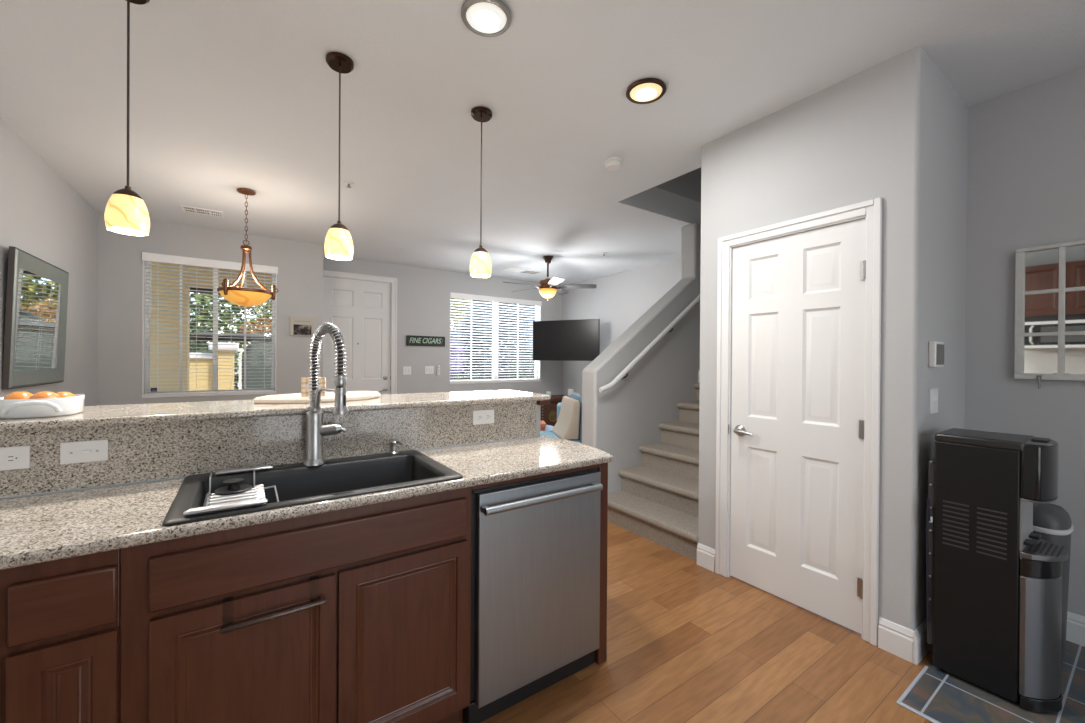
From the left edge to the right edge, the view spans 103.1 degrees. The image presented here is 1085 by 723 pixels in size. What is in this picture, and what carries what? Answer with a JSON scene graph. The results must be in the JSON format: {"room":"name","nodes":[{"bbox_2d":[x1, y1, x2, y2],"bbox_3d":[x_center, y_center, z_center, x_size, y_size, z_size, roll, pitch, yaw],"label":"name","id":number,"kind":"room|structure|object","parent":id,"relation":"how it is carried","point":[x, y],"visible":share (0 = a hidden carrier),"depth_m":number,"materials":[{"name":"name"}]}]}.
{"room":"kitchen","nodes":[
{"label":"kitchen","id":0,"kind":"room"},
{"bbox_2d":[0,117,97,405],"bbox_3d":[-2.136,-0.054,0.894,0.120,2.742,8.300,0,0,-35],"label":"wall","id":1,"kind":"structure","parent":0,"point":[42,216],"depth_m":3.29,"materials":[{"name":"paint"}]},
{"bbox_2d":[2,246,68,388],"bbox_3d":[-3.446,-0.264,2.957,0.032,0.853,0.949,2,-1,-35],"label":"wall mirror","id":2,"kind":"object","parent":1,"relation":"attached to","point":[37,289],"visible":1,"depth_m":2.87,"materials":[{"name":"silver metal"}]},
{"bbox_2d":[97,213,322,405],"bbox_3d":[-3.585,-0.080,4.846,1.985,2.742,0.150,0,0,-35],"label":"wall","id":3,"kind":"structure","parent":0,"point":[299,264],"depth_m":4.59,"materials":[{"name":"paint"}]},
{"bbox_2d":[142,261,276,397],"bbox_3d":[-3.646,-0.366,4.787,1.172,1.487,0.143,0,0,-35],"label":"window","id":4,"kind":"structure","parent":3,"relation":"in","point":[145,354],"depth_m":4.66,"materials":[{"name":"white paint"}]},
{"bbox_2d":[142,252,277,394],"bbox_3d":[-3.615,-0.385,4.751,1.182,1.456,0.077,0,0,-35],"label":"blind","id":5,"kind":"object","parent":4,"relation":"attached to","point":[149,257],"visible":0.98,"depth_m":4.68,"materials":[{"name":"white plastic"}]},
{"bbox_2d":[290,316,314,335],"bbox_3d":[-2.902,-0.423,5.204,0.261,0.229,0.030,0,0,-35],"label":"print","id":6,"kind":"object","parent":3,"relation":"attached to","point":[299,326],"visible":1,"depth_m":5.19},
{"bbox_2d":[293,324,310,334],"bbox_3d":[-2.894,-0.382,5.195,0.190,0.124,0.002,0,0,-35],"label":"photo","id":7,"kind":"object","parent":6,"relation":"attached to","point":[298,329],"depth_m":5.19},
{"bbox_2d":[150,262,271,391],"bbox_3d":[-4.690,-0.242,6.178,5.300,3.160,0.300,0,0,-35],"label":"wall","id":8,"kind":"structure","parent":0,"point":[169,377],"depth_m":5.80,"materials":[{"name":"beige paint"}]},
{"bbox_2d":[190,287,271,342],"bbox_3d":[-4.086,-0.676,6.837,2.760,0.810,0.095,0,0,-35],"label":"frame","id":9,"kind":"object","parent":8,"relation":"attached to","point":[268,339],"visible":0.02,"depth_m":6.38,"materials":[{"name":"metal"}]},
{"bbox_2d":[0,405,540,499],"bbox_3d":[-1.091,0.771,1.717,2.540,1.099,0.125,0,0,-35],"label":"wall","id":10,"kind":"structure","parent":0,"point":[538,419],"depth_m":2.37,"materials":[{"name":"granite"}]},
{"bbox_2d":[0,401,536,496],"bbox_3d":[-1.064,0.305,1.636,2.490,0.198,0.028,0,0,-35],"label":"backsplash","id":11,"kind":"structure","parent":10,"relation":"attached to","point":[154,451],"depth_m":1.57,"materials":[{"name":"stone"}]},
{"bbox_2d":[0,446,29,470],"bbox_3d":[-1.583,0.285,1.256,0.118,0.068,0.008,0,0,-35],"label":"wall outlet","id":12,"kind":"object","parent":11,"relation":"attached to","point":[17,457],"visible":1,"depth_m":1.27,"materials":[{"name":"white plastic"}]},
{"bbox_2d":[3,453,18,463],"bbox_3d":[-1.563,0.285,1.267,0.031,0.027,0.002,0,0,-35],"label":"receptacle","id":13,"kind":"object","parent":12,"relation":"attached to","point":[8,458],"depth_m":1.27,"materials":[{"name":"white plastic"}]},
{"bbox_2d":[60,439,107,464],"bbox_3d":[-1.438,0.284,1.351,0.106,0.068,0.017,0,0,-35],"label":"light switch","id":14,"kind":"object","parent":11,"relation":"attached to","point":[92,450],"visible":1,"depth_m":1.35,"materials":[{"name":"white plastic"}]},
{"bbox_2d":[473,409,493,424],"bbox_3d":[-0.293,0.277,2.146,0.118,0.070,0.008,0,0,-35],"label":"wall outlet","id":15,"kind":"object","parent":11,"relation":"attached to","point":[479,416],"visible":1,"depth_m":2.14,"materials":[{"name":"white plastic"}]},
{"bbox_2d":[485,414,490,419],"bbox_3d":[-0.274,0.277,2.157,0.031,0.028,0.002,0,0,-35],"label":"receptacle","id":16,"kind":"object","parent":15,"relation":"attached to","point":[487,416],"depth_m":2.16,"materials":[{"name":"white plastic"}]},
{"bbox_2d":[0,390,550,431],"bbox_3d":[-1.137,0.203,1.826,2.585,0.053,0.496,0,0,-35],"label":"bar","id":17,"kind":"object","parent":10,"relation":"on","point":[128,414],"visible":0.91,"depth_m":1.65,"materials":[{"name":"stone"}]},
{"bbox_2d":[0,394,84,418],"bbox_3d":[-1.637,0.145,1.405,0.192,0.060,0.261,0,0,-35],"label":"baking dish","id":18,"kind":"object","parent":17,"relation":"on","point":[45,407],"visible":0.89,"depth_m":1.34,"materials":[{"name":"white ceramic"}]},
{"bbox_2d":[3,391,32,399],"bbox_3d":[-1.665,0.131,1.373,0.073,0.069,0.073,0,0,-35],"label":"fruit","id":19,"kind":"object","parent":18,"relation":"in","point":[21,394],"visible":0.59,"depth_m":1.36,"materials":[{"name":"orange food"}]},
{"bbox_2d":[29,391,60,398],"bbox_3d":[-1.597,0.131,1.383,0.073,0.069,0.073,0,0,-35],"label":"fruit","id":20,"kind":"object","parent":18,"relation":"in","point":[45,394],"visible":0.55,"depth_m":1.37,"materials":[{"name":"orange food"}]},
{"bbox_2d":[56,392,74,397],"bbox_3d":[-1.621,0.134,1.456,0.066,0.063,0.066,0,0,-35],"label":"fruit","id":21,"kind":"object","parent":18,"relation":"in","point":[62,394],"visible":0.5,"depth_m":1.45,"materials":[{"name":"orange food"}]},
{"bbox_2d":[254,391,380,403],"bbox_3d":[-1.014,0.164,1.991,0.535,0.024,0.317,0,0,-35],"label":"serving tray","id":22,"kind":"object","parent":17,"relation":"on","point":[295,398],"visible":0.83,"depth_m":1.88,"materials":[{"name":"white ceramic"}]},
{"bbox_2d":[301,378,325,396],"bbox_3d":[-0.999,0.112,1.881,0.094,0.081,0.026,0,0,-21],"label":"block sign","id":23,"kind":"object","parent":22,"relation":"on","point":[305,382],"visible":0.68,"depth_m":1.86,"materials":[{"name":"beige wood"}]},
{"bbox_2d":[323,255,562,394],"bbox_3d":[-1.336,-0.074,7.079,4.255,2.742,0.150,0,0,-35],"label":"wall","id":24,"kind":"structure","parent":0,"point":[423,294],"depth_m":6.74,"materials":[{"name":"paint"}]},
{"bbox_2d":[323,270,396,394],"bbox_3d":[-2.641,0.027,6.159,1.058,2.530,0.184,0,0,-35],"label":"door","id":25,"kind":"structure","parent":24,"relation":"in","point":[363,308],"depth_m":6.16,"materials":[{"name":"white paint"}]},
{"bbox_2d":[403,366,410,374],"bbox_3d":[-2.042,0.136,6.497,0.118,0.125,0.009,0,0,-35],"label":"light switch","id":26,"kind":"object","parent":24,"relation":"attached to","point":[406,369],"visible":1,"depth_m":6.49,"materials":[{"name":"white plastic"}]},
{"bbox_2d":[406,335,444,345],"bbox_3d":[-1.796,-0.316,6.648,0.607,0.153,0.031,0,0,-35],"label":"wall sign","id":27,"kind":"object","parent":24,"relation":"attached to","point":[411,340],"visible":1,"depth_m":6.63,"materials":[{"name":"black plastic"}]},
{"bbox_2d":[425,366,433,373],"bbox_3d":[-1.758,0.133,6.693,0.142,0.118,0.009,0,0,-35],"label":"light switch","id":28,"kind":"object","parent":24,"relation":"attached to","point":[428,369],"visible":1,"depth_m":6.69,"materials":[{"name":"white plastic"}]},
{"bbox_2d":[449,298,540,383],"bbox_3d":[-0.793,-0.366,7.438,1.769,1.464,0.143,0,0,-35],"label":"window","id":29,"kind":"structure","parent":24,"relation":"in","point":[539,311],"depth_m":7.46,"materials":[{"name":"white paint"}]},
{"bbox_2d":[450,292,541,381],"bbox_3d":[-0.767,-0.385,7.398,1.767,1.433,0.077,0,0,-35],"label":"blind","id":30,"kind":"object","parent":29,"relation":"attached to","point":[452,295],"visible":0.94,"depth_m":7.33,"materials":[{"name":"white plastic"}]},
{"bbox_2d":[0,0,1084,284],"bbox_3d":[0.331,-1.542,2.925,6.240,0.250,8.860,0,0,-35],"label":"ceiling","id":31,"kind":"structure","parent":0,"point":[226,96],"depth_m":2.31,"materials":[{"name":"paint"}]},
{"bbox_2d":[104,0,149,235],"bbox_3d":[-1.572,-0.959,1.634,0.125,0.931,0.125,0,0,-35],"label":"pendant lamp","id":32,"kind":"object","parent":31,"relation":"hanging from","point":[126,212],"visible":1,"depth_m":1.62,"materials":[{"name":"beige glass"}]},
{"bbox_2d":[180,205,223,217],"bbox_3d":[-3.270,-1.442,4.146,0.320,0.008,0.200,0,0,-35],"label":"ceiling vent","id":33,"kind":"object","parent":31,"relation":"in","point":[188,209],"visible":1,"depth_m":4.13,"materials":[{"name":"white plastic"}]},
{"bbox_2d":[217,188,278,306],"bbox_3d":[-2.489,-0.950,3.652,0.428,0.977,0.422,0,0,-35],"label":"chandelier","id":34,"kind":"object","parent":31,"relation":"hanging from","point":[238,295],"visible":1,"depth_m":3.58,"materials":[{"name":"orange metal"}]},
{"bbox_2d":[324,52,353,259],"bbox_3d":[-0.958,-0.956,2.034,0.125,0.931,0.125,0,0,-35],"label":"pendant lamp","id":35,"kind":"object","parent":31,"relation":"hanging from","point":[338,245],"visible":1,"depth_m":2.00,"materials":[{"name":"beige glass"}]},
{"bbox_2d":[344,181,353,187],"bbox_3d":[-1.552,-1.413,3.455,0.076,0.038,0.076,0,0,-35],"label":"sprinkler","id":36,"kind":"object","parent":31,"relation":"attached to","point":[348,183],"visible":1,"depth_m":3.44,"materials":[{"name":"white plastic"}]},
{"bbox_2d":[470,106,491,277],"bbox_3d":[-0.349,-0.954,2.454,0.125,0.931,0.125,0,0,-35],"label":"pendant lamp","id":37,"kind":"object","parent":31,"relation":"hanging from","point":[480,263],"visible":1,"depth_m":2.42,"materials":[{"name":"beige glass"}]},
{"bbox_2d":[461,0,511,36],"bbox_3d":[-0.229,-1.399,1.762,0.206,0.033,0.206,0,0,-35],"label":"recessed light","id":38,"kind":"object","parent":31,"relation":"in","point":[485,18],"visible":1,"depth_m":1.74,"materials":[{"name":"white glass"}]},
{"bbox_2d":[504,267,542,274],"bbox_3d":[-0.307,-1.433,6.842,0.600,0.008,0.230,0,0,-35],"label":"ceiling vent","id":39,"kind":"object","parent":31,"relation":"in","point":[510,268],"visible":1,"depth_m":6.84,"materials":[{"name":"white plastic"}]},
{"bbox_2d":[504,256,596,300],"bbox_3d":[0.035,-1.132,5.889,1.251,0.599,1.282,0,0,-35],"label":"ceiling fan","id":40,"kind":"object","parent":31,"relation":"hanging from","point":[547,288],"visible":1,"depth_m":5.83,"materials":[{"name":"brown metal"}]},
{"bbox_2d":[604,157,622,170],"bbox_3d":[0.500,-1.391,3.049,0.132,0.050,0.132,0,0,-35],"label":"smoke detector","id":41,"kind":"object","parent":31,"relation":"attached to","point":[612,163],"visible":1,"depth_m":3.01,"materials":[{"name":"white plastic"}]},
{"bbox_2d":[626,78,665,103],"bbox_3d":[0.538,-1.396,2.242,0.206,0.033,0.206,0,0,-35],"label":"recessed light","id":42,"kind":"object","parent":31,"relation":"in","point":[646,90],"visible":1,"depth_m":2.21,"materials":[{"name":"brown metal"}]},
{"bbox_2d":[562,259,680,394],"bbox_3d":[1.453,-0.054,6.714,0.120,2.742,3.620,0,0,-35],"label":"wall","id":43,"kind":"structure","parent":0,"point":[618,300],"depth_m":7.02,"materials":[{"name":"paint"}]},
{"bbox_2d":[533,319,599,360],"bbox_3d":[0.496,-0.347,7.342,1.173,0.666,0.622,0,0,26],"label":"television","id":44,"kind":"object","parent":43,"relation":"attached to","point":[555,340],"visible":0.91,"depth_m":7.04,"materials":[{"name":"black plastic"}]},
{"bbox_2d":[582,223,700,492],"bbox_3d":[1.382,-0.045,4.383,2.405,2.742,0.185,0,0,-35],"label":"wall","id":45,"kind":"structure","parent":0,"point":[616,421],"depth_m":3.99,"materials":[{"name":"paint"}]},
{"bbox_2d":[599,294,699,392],"bbox_3d":[1.080,-0.253,4.011,1.494,1.033,0.082,0,0,-35],"label":"stair handrail","id":46,"kind":"object","parent":45,"relation":"attached to","point":[696,300],"visible":0.98,"depth_m":3.89,"materials":[{"name":"white paint"}]},
{"bbox_2d":[655,167,700,202],"bbox_3d":[1.839,-2.515,3.997,2.307,1.708,1.245,0,0,-35],"label":"wall","id":47,"kind":"structure","parent":0,"point":[688,185],"depth_m":4.39,"materials":[{"name":"paint"}]},
{"bbox_2d":[460,522,1084,722],"bbox_3d":[0.355,1.374,2.876,6.240,0.102,8.710,0,0,-35],"label":"floor","id":48,"kind":"structure","parent":0,"point":[688,642],"depth_m":1.86,"materials":[{"name":"brown wood"}]},
{"bbox_2d":[0,549,119,722],"bbox_3d":[-1.544,0.878,0.973,0.946,0.886,0.582,0,0,-35],"label":"base cabinet","id":49,"kind":"object","parent":48,"relation":"on","point":[60,619],"visible":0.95,"depth_m":0.95,"materials":[{"name":"brown wood"}]},
{"bbox_2d":[0,436,612,569],"bbox_3d":[-0.865,0.422,1.435,2.590,0.031,0.582,0,0,-35],"label":"countertop","id":50,"kind":"structure","parent":49,"relation":"on","point":[56,526],"depth_m":1.21,"materials":[{"name":"stone"}]},
{"bbox_2d":[0,436,538,498],"bbox_3d":[-1.051,0.402,1.625,2.500,0.004,0.006,0,0,-35],"label":"grout line","id":51,"kind":"object","parent":50,"relation":"on","point":[532,436],"visible":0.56,"depth_m":1.41,"materials":[{"name":"grey stone"}]},
{"bbox_2d":[162,450,462,525],"bbox_3d":[-0.754,0.513,1.502,0.804,0.232,0.527,0,0,-35],"label":"sink","id":52,"kind":"object","parent":50,"relation":"in","point":[296,484],"visible":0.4,"depth_m":1.59,"materials":[{"name":"black"}]},
{"bbox_2d":[183,465,278,515],"bbox_3d":[-0.954,0.411,1.343,0.216,0.064,0.469,0,0,-35],"label":"rack","id":53,"kind":"object","parent":52,"relation":"on","point":[213,502],"visible":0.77,"depth_m":1.35,"materials":[{"name":"metal"}]},
{"bbox_2d":[214,478,251,494],"bbox_3d":[-1.025,0.410,1.429,0.104,0.034,0.104,0,0,-35],"label":"stopper","id":54,"kind":"object","parent":53,"relation":"on","point":[233,487],"visible":1,"depth_m":1.41,"materials":[{"name":"black plastic"}]},
{"bbox_2d":[203,484,265,506],"bbox_3d":[-0.946,0.432,1.326,0.157,0.020,0.314,0,0,-35],"label":"wire tray","id":55,"kind":"object","parent":53,"relation":"on","point":[257,492],"depth_m":1.37,"materials":[{"name":"metal"}]},
{"bbox_2d":[388,441,402,454],"bbox_3d":[-0.630,0.368,1.856,0.064,0.056,0.042,0,0,-7],"label":"soap dispenser","id":56,"kind":"object","parent":52,"relation":"on","point":[393,444],"visible":1,"depth_m":1.84,"materials":[{"name":"silver metal"}]},
{"bbox_2d":[302,323,348,465],"bbox_3d":[-0.787,0.126,1.629,0.266,0.540,0.131,1,0,34],"label":"faucet","id":57,"kind":"object","parent":50,"relation":"on","point":[315,430],"visible":1,"depth_m":1.63,"materials":[{"name":"silver metal"}]},
{"bbox_2d":[120,487,471,722],"bbox_3d":[-0.782,0.881,1.500,0.906,0.886,0.582,0,0,-35],"label":"base cabinet","id":58,"kind":"object","parent":48,"relation":"on","point":[390,642],"visible":0.84,"depth_m":1.23,"materials":[{"name":"brown wood"}]},
{"bbox_2d":[220,575,326,633],"bbox_3d":[-0.727,0.657,1.176,0.244,0.071,0.047,0,0,-35],"label":"towel bar","id":59,"kind":"object","parent":58,"relation":"attached to","point":[228,626],"visible":1,"depth_m":1.15,"materials":[{"name":"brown metal"}]},
{"bbox_2d":[464,468,602,722],"bbox_3d":[-0.141,0.890,1.907,0.604,0.872,0.624,0,0,-35],"label":"dishwasher","id":60,"kind":"object","parent":48,"relation":"on","point":[535,543],"visible":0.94,"depth_m":1.66,"materials":[{"name":"silver metal"}]},
{"bbox_2d":[470,490,476,701],"bbox_3d":[-0.164,0.840,1.940,0.604,0.772,0.542,0,0,-35],"label":"trim strip","id":61,"kind":"object","parent":60,"relation":"in","point":[473,660],"depth_m":1.55,"materials":[{"name":"black plastic"}]},
{"bbox_2d":[472,463,607,664],"bbox_3d":[-0.142,0.883,1.953,0.660,0.886,0.562,0,0,-35],"label":"end panel","id":62,"kind":"object","parent":48,"relation":"on","point":[601,653],"visible":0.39,"depth_m":1.89,"materials":[{"name":"brown wood"}]},
{"bbox_2d":[540,425,553,431],"bbox_3d":[-0.225,1.093,5.688,0.860,0.434,0.860,0,0,-35],"label":"coffee table","id":63,"kind":"object","parent":48,"relation":"on","point":[548,428],"visible":0.08,"depth_m":5.64,"materials":[{"name":"blue fabric"}]},
{"bbox_3d":[-0.078,0.855,5.617,0.358,0.040,0.372,0,0,-35],"label":"book","id":64,"kind":"object","parent":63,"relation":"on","visible":0},
{"bbox_2d":[540,421,545,426],"bbox_3d":[-0.077,0.813,5.617,0.220,0.040,0.300,0,0,-6],"label":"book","id":65,"kind":"object","parent":64,"relation":"on","point":[543,424],"visible":0.36,"depth_m":5.48,"materials":[{"name":"paper"}]},
{"bbox_2d":[541,395,570,425],"bbox_3d":[0.177,0.962,7.677,0.810,0.685,0.460,0,0,-35],"label":"wooden chest","id":66,"kind":"object","parent":48,"relation":"on","point":[548,412],"visible":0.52,"depth_m":7.40,"materials":[{"name":"brown wood"}]},
{"bbox_2d":[568,389,572,395],"bbox_3d":[0.503,0.558,7.716,0.100,0.125,0.100,0,0,-35],"label":"candle jar","id":67,"kind":"object","parent":66,"relation":"on","point":[570,391],"visible":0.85,"depth_m":7.67,"materials":[{"name":"white glass"}]},
{"bbox_2d":[557,402,561,419],"bbox_3d":[0.569,0.944,5.895,0.755,0.740,0.758,0,0,-35],"label":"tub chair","id":68,"kind":"object","parent":48,"relation":"on","point":[558,404],"visible":0.02,"depth_m":5.78,"materials":[{"name":"blue fabric"}]},
{"bbox_2d":[540,392,581,442],"bbox_3d":[0.135,0.846,4.899,0.682,0.940,0.662,0,0,-10],"label":"accent chair","id":69,"kind":"object","parent":48,"relation":"on","point":[568,426],"visible":0.43,"depth_m":4.71,"materials":[{"name":"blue fabric"}]},
{"bbox_2d":[552,396,579,439],"bbox_3d":[0.260,0.628,4.919,0.199,0.426,0.620,0,0,-10],"label":"cushion","id":70,"kind":"object","parent":69,"relation":"on","point":[567,427],"depth_m":4.71,"materials":[{"name":"beige fabric"}]},
{"bbox_2d":[608,383,699,560],"bbox_3d":[1.716,0.775,3.908,2.390,1.110,0.989,0,0,-35],"label":"stairs","id":71,"kind":"structure","parent":48,"relation":"on","point":[657,500],"depth_m":3.49,"materials":[{"name":"carpet"}]},
{"bbox_2d":[896,666,940,722],"bbox_3d":[2.322,1.344,0.637,0.359,0.007,2.791,0,0,-35],"label":"trim","id":72,"kind":"structure","parent":48,"relation":"on","point":[911,686],"depth_m":1.70,"materials":[{"name":"metal"}]},
{"bbox_2d":[926,428,1068,713],"bbox_3d":[1.892,0.823,1.798,0.286,1.030,0.383,0,0,-35],"label":"water cooler","id":73,"kind":"object","parent":48,"relation":"on","point":[994,587],"visible":1,"depth_m":1.72,"materials":[{"name":"black plastic"}]},
{"bbox_2d":[942,500,968,549],"bbox_3d":[1.733,0.685,1.808,0.003,0.184,0.080,0,0,-35],"label":"vent","id":74,"kind":"object","parent":73,"relation":"attached to","point":[955,513],"depth_m":1.81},
{"bbox_2d":[976,507,1006,559],"bbox_3d":[1.793,0.686,1.720,0.003,0.184,0.084,0,0,-35],"label":"vent","id":75,"kind":"object","parent":73,"relation":"attached to","point":[991,522],"depth_m":1.72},
{"bbox_2d":[1019,539,1068,561],"bbox_3d":[1.976,0.745,1.690,0.258,0.022,0.111,0,0,-35],"label":"drip tray","id":76,"kind":"object","parent":73,"relation":"on","point":[1043,551],"depth_m":1.66,"materials":[{"name":"black plastic"}]},
{"bbox_2d":[1033,503,1073,662],"bbox_3d":[2.300,0.997,1.979,0.248,0.685,0.172,0,0,-35],"label":"trash can","id":77,"kind":"object","parent":48,"relation":"on","point":[1053,522],"visible":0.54,"depth_m":1.90,"materials":[{"name":"grey plastic"}]},
{"bbox_2d":[698,46,927,630],"bbox_3d":[1.394,-0.037,2.403,0.110,2.742,1.111,0,0,-35],"label":"wall","id":78,"kind":"structure","parent":0,"point":[861,137],"depth_m":2.03,"materials":[{"name":"paint"}]},
{"bbox_2d":[715,197,881,645],"bbox_3d":[1.371,0.282,2.388,0.163,2.105,0.844,0,0,-35],"label":"door","id":79,"kind":"structure","parent":78,"relation":"in","point":[799,299],"depth_m":2.31,"materials":[{"name":"white paint"}]},
{"bbox_2d":[697,543,913,662],"bbox_3d":[1.334,1.265,2.371,0.016,0.138,1.113,0,0,-35],"label":"baseboard","id":80,"kind":"structure","parent":78,"relation":"attached to","point":[896,639],"depth_m":1.98,"materials":[{"name":"white paint"}]},
{"bbox_2d":[922,55,967,621],"bbox_3d":[2.062,-0.032,2.256,0.823,2.742,0.110,0,0,-35],"label":"wall","id":81,"kind":"structure","parent":0,"point":[947,113],"depth_m":2.14,"materials":[{"name":"paint"}]},
{"bbox_2d":[913,618,932,664],"bbox_3d":[1.988,1.270,2.139,0.829,0.138,0.016,0,0,-35],"label":"baseboard","id":82,"kind":"structure","parent":81,"relation":"attached to","point":[921,647],"depth_m":1.93,"materials":[{"name":"white paint"}]},
{"bbox_2d":[929,388,937,413],"bbox_3d":[1.864,0.187,2.043,0.116,0.118,0.018,0,0,-35],"label":"light switch","id":83,"kind":"object","parent":81,"relation":"attached to","point":[933,393],"visible":1,"depth_m":2.04,"materials":[{"name":"white plastic"}]},
{"bbox_2d":[928,341,943,366],"bbox_3d":[1.858,-0.033,2.030,0.140,0.120,0.028,0,0,-35],"label":"thermostat","id":84,"kind":"object","parent":81,"relation":"attached to","point":[936,349],"visible":1,"depth_m":2.00,"materials":[{"name":"white plastic"}]},
{"bbox_2d":[965,66,1084,615],"bbox_3d":[3.187,-0.020,1.246,0.120,2.742,2.830,0,0,-35],"label":"wall","id":85,"kind":"structure","parent":0,"point":[1026,167],"depth_m":2.20,"materials":[{"name":"paint"}]},
{"bbox_2d":[1014,240,1084,388],"bbox_3d":[2.559,-0.217,2.007,0.047,0.708,0.488,0,0,-35],"label":"mirror","id":86,"kind":"object","parent":85,"relation":"attached to","point":[1049,333],"visible":1,"depth_m":2.12,"materials":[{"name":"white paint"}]},
{"bbox_2d":[1066,611,1084,646],"bbox_3d":[3.128,1.282,1.204,0.016,0.138,2.810,0,0,-35],"label":"baseboard","id":87,"kind":"structure","parent":85,"relation":"attached to","point":[1075,631],"depth_m":2.05,"materials":[{"name":"white paint"}]},
{"bbox_3d":[0.128,1.455,8.607,38.000,0.190,54.000,0,0,-35],"label":"ground","id":88,"kind":"structure","parent":0,"visible":0},
{"bbox_2d":[189,353,212,390],"bbox_3d":[-7.582,0.575,7.044,3.530,1.480,0.300,0,0,-35],"label":"wall","id":89,"kind":"structure","parent":88,"relation":"on","point":[206,365],"depth_m":7.85,"materials":[{"name":"yellow paint"}]},
{"bbox_2d":[190,321,239,389],"bbox_3d":[-7.572,0.266,8.866,2.473,2.237,1.114,0,0,-35],"label":"shrub","id":90,"kind":"object","parent":88,"relation":"on","point":[198,343],"visible":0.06,"depth_m":9.16,"materials":[{"name":"green plant"}]},
{"bbox_2d":[208,342,238,389],"bbox_3d":[-6.004,0.486,8.121,0.450,1.670,0.460,0,0,-35],"label":"gate pillar","id":91,"kind":"structure","parent":88,"relation":"on","point":[222,363],"depth_m":8.00,"materials":[{"name":"yellow paint"}]},
{"bbox_2d":[239,330,271,389],"bbox_3d":[-4.990,0.240,8.818,2.009,2.050,0.100,0,0,-35],"label":"gate","id":92,"kind":"object","parent":91,"relation":"attached to","point":[251,353],"visible":0.12,"depth_m":8.41,"materials":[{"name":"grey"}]},
{"bbox_2d":[190,293,270,359],"bbox_3d":[-10.395,-1.761,12.236,4.870,6.073,2.559,0,0,-37],"label":"leafy tree","id":93,"kind":"object","parent":88,"relation":"on","point":[205,315],"visible":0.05,"depth_m":12.49,"materials":[{"name":"green plant"}]},
{"bbox_2d":[238,317,271,344],"bbox_3d":[-6.767,0.060,11.118,1.813,2.487,0.763,0,0,-35],"label":"shrub","id":94,"kind":"object","parent":88,"relation":"on","point":[258,331],"visible":0.14,"depth_m":10.79,"materials":[{"name":"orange plant"}]},
{"bbox_2d":[251,298,271,329],"bbox_3d":[-6.575,-1.054,12.332,3.132,4.707,1.583,0,0,-35],"label":"leafy tree","id":95,"kind":"object","parent":88,"relation":"on","point":[269,304],"visible":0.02,"depth_m":11.53,"materials":[{"name":"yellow plant"}]},
{"bbox_2d":[450,339,466,378],"bbox_3d":[-2.363,0.339,10.406,1.154,1.995,0.757,0,0,-35],"label":"flowering shrub","id":96,"kind":"object","parent":88,"relation":"on","point":[461,347],"visible":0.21,"depth_m":10.45,"materials":[{"name":"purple plant"}]},
{"bbox_2d":[450,298,472,331],"bbox_3d":[-3.058,-0.905,12.347,2.227,4.457,1.285,0,0,-40],"label":"leafy tree","id":97,"kind":"object","parent":88,"relation":"on","point":[451,298],"visible":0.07,"depth_m":12.53,"materials":[{"name":"yellow plant"}]},
{"bbox_2d":[451,372,491,379],"bbox_3d":[-1.586,0.870,9.470,1.463,1.267,0.902,0,0,-35],"label":"shrub","id":98,"kind":"object","parent":88,"relation":"on","point":[475,374],"visible":0.03,"depth_m":9.43,"materials":[{"name":"green plant"}]},
{"bbox_2d":[457,309,491,372],"bbox_3d":[-2.150,-0.220,14.204,1.438,3.084,1.112,0,0,-35],"label":"tree","id":99,"kind":"object","parent":88,"relation":"on","point":[488,344],"visible":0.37,"depth_m":13.96,"materials":[{"name":"teal plant"}]},
{"bbox_2d":[450,299,534,372],"bbox_3d":[-2.784,-1.229,18.119,8.800,5.060,4.000,0,0,-35],"label":"house","id":100,"kind":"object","parent":88,"relation":"on","point":[462,299],"visible":0.04,"depth_m":16.78,"materials":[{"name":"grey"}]},
{"bbox_2d":[450,372,534,379],"bbox_3d":[-1.585,0.828,12.323,6.000,1.010,0.070,0,0,-35],"label":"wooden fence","id":101,"kind":"object","parent":88,"relation":"on","point":[481,374],"visible":0.09,"depth_m":12.30,"materials":[{"name":"brown wood"}]},
{"bbox_2d":[498,302,530,372],"bbox_3d":[-1.078,-0.620,15.284,1.403,3.889,1.104,0,0,-35],"label":"tree","id":102,"kind":"object","parent":88,"relation":"on","point":[522,336],"visible":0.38,"depth_m":15.09,"materials":[{"name":"teal plant"}]},
{"bbox_2d":[505,349,534,378],"bbox_3d":[-0.261,0.580,11.487,1.652,1.845,1.053,0,0,-35],"label":"shrub","id":103,"kind":"object","parent":88,"relation":"on","point":[529,351],"visible":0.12,"depth_m":11.22,"materials":[{"name":"green plant"}]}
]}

